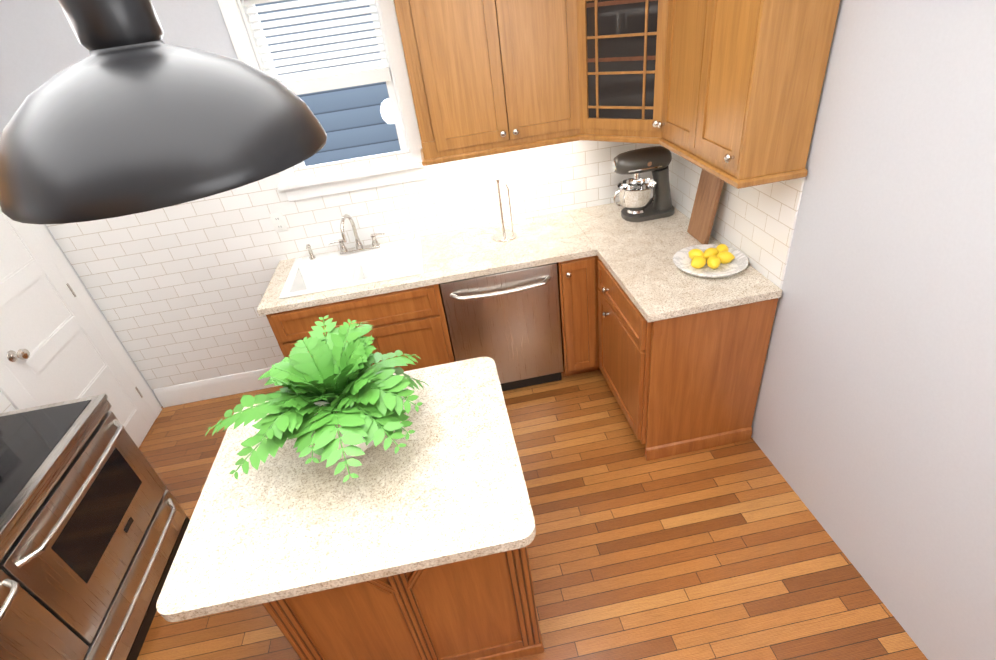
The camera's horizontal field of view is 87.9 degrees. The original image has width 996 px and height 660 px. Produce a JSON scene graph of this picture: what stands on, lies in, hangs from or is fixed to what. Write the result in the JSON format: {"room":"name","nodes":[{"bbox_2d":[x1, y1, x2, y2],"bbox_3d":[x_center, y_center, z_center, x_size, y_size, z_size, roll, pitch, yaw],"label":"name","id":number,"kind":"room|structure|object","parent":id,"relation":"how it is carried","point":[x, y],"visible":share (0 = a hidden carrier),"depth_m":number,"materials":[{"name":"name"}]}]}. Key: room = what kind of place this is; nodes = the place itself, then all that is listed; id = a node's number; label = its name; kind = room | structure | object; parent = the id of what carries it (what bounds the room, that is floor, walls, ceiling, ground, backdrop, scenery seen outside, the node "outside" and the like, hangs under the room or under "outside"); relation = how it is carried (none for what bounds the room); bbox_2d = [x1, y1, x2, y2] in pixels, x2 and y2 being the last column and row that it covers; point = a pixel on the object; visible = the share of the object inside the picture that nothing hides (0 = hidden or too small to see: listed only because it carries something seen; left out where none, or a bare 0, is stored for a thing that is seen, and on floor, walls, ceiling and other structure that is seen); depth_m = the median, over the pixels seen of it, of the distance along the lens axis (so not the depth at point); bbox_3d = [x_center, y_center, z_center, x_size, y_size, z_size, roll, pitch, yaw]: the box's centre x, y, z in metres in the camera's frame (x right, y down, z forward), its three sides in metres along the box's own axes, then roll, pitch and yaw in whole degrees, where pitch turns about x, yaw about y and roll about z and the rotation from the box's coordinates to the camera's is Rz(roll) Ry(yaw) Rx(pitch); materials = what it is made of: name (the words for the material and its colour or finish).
{"room":"kitchen","nodes":[
{"label":"kitchen","id":0,"kind":"room"},
{"bbox_2d":[43,224,161,406],"bbox_3d":[-2.440,-0.025,0.867,0.120,4.160,4.460,-11,34,-4],"label":"wall","id":1,"kind":"structure","parent":0,"point":[100,312],"depth_m":3.31,"materials":[{"name":"grey paint"}]},
{"bbox_2d":[0,391,16,412],"bbox_3d":[-2.284,0.763,1.870,0.024,1.395,1.600,-11,34,-4],"label":"wall tile","id":2,"kind":"structure","parent":1,"relation":"attached to","point":[6,405],"depth_m":2.52,"materials":[{"name":"white tile"}]},
{"bbox_2d":[0,206,155,447],"bbox_3d":[-2.457,-0.051,2.807,0.095,2.054,0.680,-11,34,-4],"label":"pantry door","id":3,"kind":"structure","parent":1,"relation":"in","point":[55,347],"depth_m":2.88,"materials":[{"name":"white wood"}]},
{"bbox_2d":[0,224,161,417],"bbox_3d":[-2.500,-0.087,2.776,0.024,2.170,0.900,-11,34,-4],"label":"trim","id":4,"kind":"structure","parent":1,"relation":"attached to","point":[15,393],"depth_m":3.10,"materials":[{"name":"white wood"}]},
{"bbox_2d":[0,0,420,403],"bbox_3d":[-0.885,-1.552,2.781,3.970,4.200,0.120,-11,34,-4],"label":"wall","id":5,"kind":"structure","parent":0,"point":[40,45],"depth_m":2.58,"materials":[{"name":"grey paint"}]},
{"bbox_2d":[153,367,279,407],"bbox_3d":[-1.869,0.385,3.752,1.170,0.165,0.016,-11,34,-4],"label":"baseboard","id":6,"kind":"structure","parent":5,"relation":"attached to","point":[205,389],"depth_m":3.73,"materials":[{"name":"white wood"}]},
{"bbox_2d":[217,0,427,200],"bbox_3d":[-0.934,-1.364,2.854,0.875,1.180,0.185,-11,34,-4],"label":"window","id":7,"kind":"structure","parent":5,"relation":"in","point":[337,80],"depth_m":2.78,"materials":[{"name":"white wood"}]},
{"bbox_2d":[46,140,660,389],"bbox_3d":[-0.722,-0.489,3.407,3.722,1.395,0.024,-11,34,-4],"label":"wall tile","id":8,"kind":"structure","parent":5,"relation":"attached to","point":[176,292],"depth_m":3.27,"materials":[{"name":"white tile"}]},
{"bbox_2d":[269,212,287,232],"bbox_3d":[-1.351,-0.661,3.179,0.075,0.120,0.008,-11,34,-4],"label":"electrical outlet","id":9,"kind":"object","parent":8,"relation":"attached to","point":[278,222],"visible":1,"depth_m":3.18,"materials":[{"name":"white plastic"}]},
{"bbox_2d":[394,0,569,163],"bbox_3d":[-0.026,-1.508,2.694,0.928,1.018,0.311,-11,34,-4],"label":"upper cabinet","id":10,"kind":"object","parent":5,"relation":"attached to","point":[486,76],"depth_m":2.67,"materials":[{"name":"brown wood"}]},
{"bbox_2d":[566,0,665,143],"bbox_3d":[0.682,-1.542,2.592,0.660,1.018,0.660,-11,34,-4],"label":"upper cabinet","id":11,"kind":"object","parent":5,"relation":"attached to","point":[614,47],"depth_m":2.61,"materials":[{"name":"brown wood"}]},
{"bbox_2d":[137,368,927,659],"bbox_3d":[-5.318,2.582,1.446,14.710,0.100,5.760,-11,34,-4],"label":"floor","id":12,"kind":"structure","parent":0,"point":[732,551],"depth_m":2.37,"materials":[{"name":"brown wood"}]},
{"bbox_2d":[0,394,189,659],"bbox_3d":[-1.926,0.904,2.026,0.646,1.225,1.148,-11,34,-4],"label":"range","id":13,"kind":"object","parent":12,"relation":"on","point":[94,520],"visible":1,"depth_m":2.11,"materials":[{"name":"silver metal"}]},
{"bbox_2d":[156,357,544,659],"bbox_3d":[-0.437,0.831,2.093,1.100,0.917,0.915,-11,34,-4],"label":"kitchen island","id":14,"kind":"object","parent":12,"relation":"on","point":[415,548],"visible":0.98,"depth_m":1.73,"materials":[{"name":"beige stone"}]},
{"bbox_2d":[205,315,428,481],"bbox_3d":[-0.630,0.238,1.801,0.755,0.427,0.776,-11,34,-4],"label":"plant","id":15,"kind":"object","parent":14,"relation":"on","point":[335,399],"visible":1,"depth_m":1.66,"materials":[{"name":"green plant"}]},
{"bbox_2d":[440,263,563,390],"bbox_3d":[0.019,-0.084,3.376,0.672,0.905,0.654,-11,34,-4],"label":"dishwasher","id":16,"kind":"object","parent":12,"relation":"on","point":[508,323],"visible":0.69,"depth_m":3.09,"materials":[{"name":"silver metal"}]},
{"bbox_2d":[557,257,585,376],"bbox_3d":[0.476,-0.193,3.433,0.255,0.912,0.638,-11,34,-4],"label":"base cabinet","id":17,"kind":"object","parent":12,"relation":"on","point":[571,273],"depth_m":3.12,"materials":[{"name":"brown wood"}]},
{"bbox_2d":[586,255,777,460],"bbox_3d":[0.946,0.086,2.913,0.696,0.912,0.748,-11,34,-4],"label":"base cabinet","id":18,"kind":"object","parent":12,"relation":"on","point":[684,384],"depth_m":2.64,"materials":[{"name":"brown wood"}]},
{"bbox_2d":[262,262,293,297],"bbox_3d":[-1.277,-0.275,3.065,0.148,0.040,0.420,-11,34,-4],"label":"countertop","id":19,"kind":"structure","parent":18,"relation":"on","point":[277,282],"depth_m":3.07,"materials":[{"name":"stone"}]},
{"bbox_2d":[257,198,689,315],"bbox_3d":[-0.109,-0.488,3.133,2.528,0.040,0.643,-11,34,-4],"label":"countertop","id":20,"kind":"structure","parent":18,"relation":"on","point":[472,252],"depth_m":3.02,"materials":[{"name":"stone"}]},
{"bbox_2d":[279,237,423,298],"bbox_3d":[-0.841,-0.304,3.145,0.805,0.209,0.520,-11,34,-4],"label":"sink","id":21,"kind":"object","parent":20,"relation":"in","point":[338,270],"visible":0.58,"depth_m":3.20,"materials":[{"name":"white ceramic"}]},
{"bbox_2d":[306,244,315,259],"bbox_3d":[-1.165,-0.482,3.195,0.036,0.105,0.074,-11,34,-4],"label":"soap pump","id":22,"kind":"object","parent":21,"relation":"on","point":[312,256],"visible":1,"depth_m":3.21,"materials":[{"name":"silver metal"}]},
{"bbox_2d":[328,214,384,254],"bbox_3d":[-0.872,-0.573,3.123,0.353,0.265,0.200,-11,34,-4],"label":"faucet","id":23,"kind":"object","parent":20,"relation":"on","point":[375,244],"visible":1,"depth_m":3.21,"materials":[{"name":"silver metal"}]},
{"bbox_2d":[493,178,516,241],"bbox_3d":[0.019,-0.727,3.092,0.150,0.368,0.150,-11,34,-4],"label":"towel holder","id":24,"kind":"object","parent":20,"relation":"on","point":[504,236],"visible":1,"depth_m":3.14,"materials":[{"name":"silver metal"}]},
{"bbox_2d":[611,146,674,221],"bbox_3d":[0.873,-0.916,3.155,0.405,0.407,0.341,-11,34,-4],"label":"mixer","id":25,"kind":"object","parent":20,"relation":"on","point":[637,194],"visible":1,"depth_m":3.07,"materials":[{"name":"grey metal"}]},
{"bbox_2d":[687,169,723,243],"bbox_3d":[1.107,-0.704,2.729,0.090,0.467,0.200,-11,34,-4],"label":"cutting board","id":26,"kind":"object","parent":20,"relation":"on","point":[706,201],"visible":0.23,"depth_m":2.74,"materials":[{"name":"brown wood"}]},
{"bbox_2d":[593,234,781,321],"bbox_3d":[0.924,-0.298,2.625,0.636,0.040,0.720,-11,34,-4],"label":"countertop","id":27,"kind":"structure","parent":18,"relation":"on","point":[654,281],"depth_m":2.48,"materials":[{"name":"stone"}]},
{"bbox_2d":[673,244,747,277],"bbox_3d":[1.060,-0.359,2.581,0.352,0.075,0.352,-11,34,-4],"label":"plate","id":28,"kind":"object","parent":27,"relation":"on","point":[712,261],"visible":1,"depth_m":2.55,"materials":[{"name":"ceramic"}]},
{"bbox_2d":[751,0,995,659],"bbox_3d":[1.429,-0.091,1.534,0.120,2.611,4.460,-11,34,-4],"label":"wall","id":29,"kind":"structure","parent":0,"point":[873,426],"depth_m":1.75,"materials":[{"name":"grey paint"}]},
{"bbox_2d":[662,146,804,288],"bbox_3d":[1.161,-0.756,2.779,0.008,0.540,1.342,-11,34,-4],"label":"wall tile","id":30,"kind":"structure","parent":29,"relation":"attached to","point":[755,225],"depth_m":2.47,"materials":[{"name":"white tile"}]},
{"bbox_2d":[658,0,839,186],"bbox_3d":[0.948,-1.242,2.086,0.311,1.018,0.784,-11,34,-4],"label":"upper cabinet","id":31,"kind":"object","parent":29,"relation":"attached to","point":[728,91],"depth_m":1.98,"materials":[{"name":"brown wood"}]},
{"bbox_3d":[-0.704,-1.435,0.281,3.970,1.759,4.460,-11,34,-4],"label":"ceiling","id":32,"kind":"structure","parent":0,"visible":0},
{"bbox_2d":[0,0,326,223],"bbox_3d":[-0.511,-0.718,0.392,0.404,1.189,0.404,-11,34,-4],"label":"pendant light","id":33,"kind":"object","parent":32,"relation":"hanging from","point":[133,113],"visible":1,"depth_m":0.57,"materials":[{"name":"black metal"}]},
{"label":"outside","id":34,"kind":"structure","parent":0,"visible":0},
{"bbox_2d":[255,0,400,165],"bbox_3d":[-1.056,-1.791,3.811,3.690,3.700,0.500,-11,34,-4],"label":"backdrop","id":35,"kind":"structure","parent":34,"point":[357,121],"depth_m":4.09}
]}

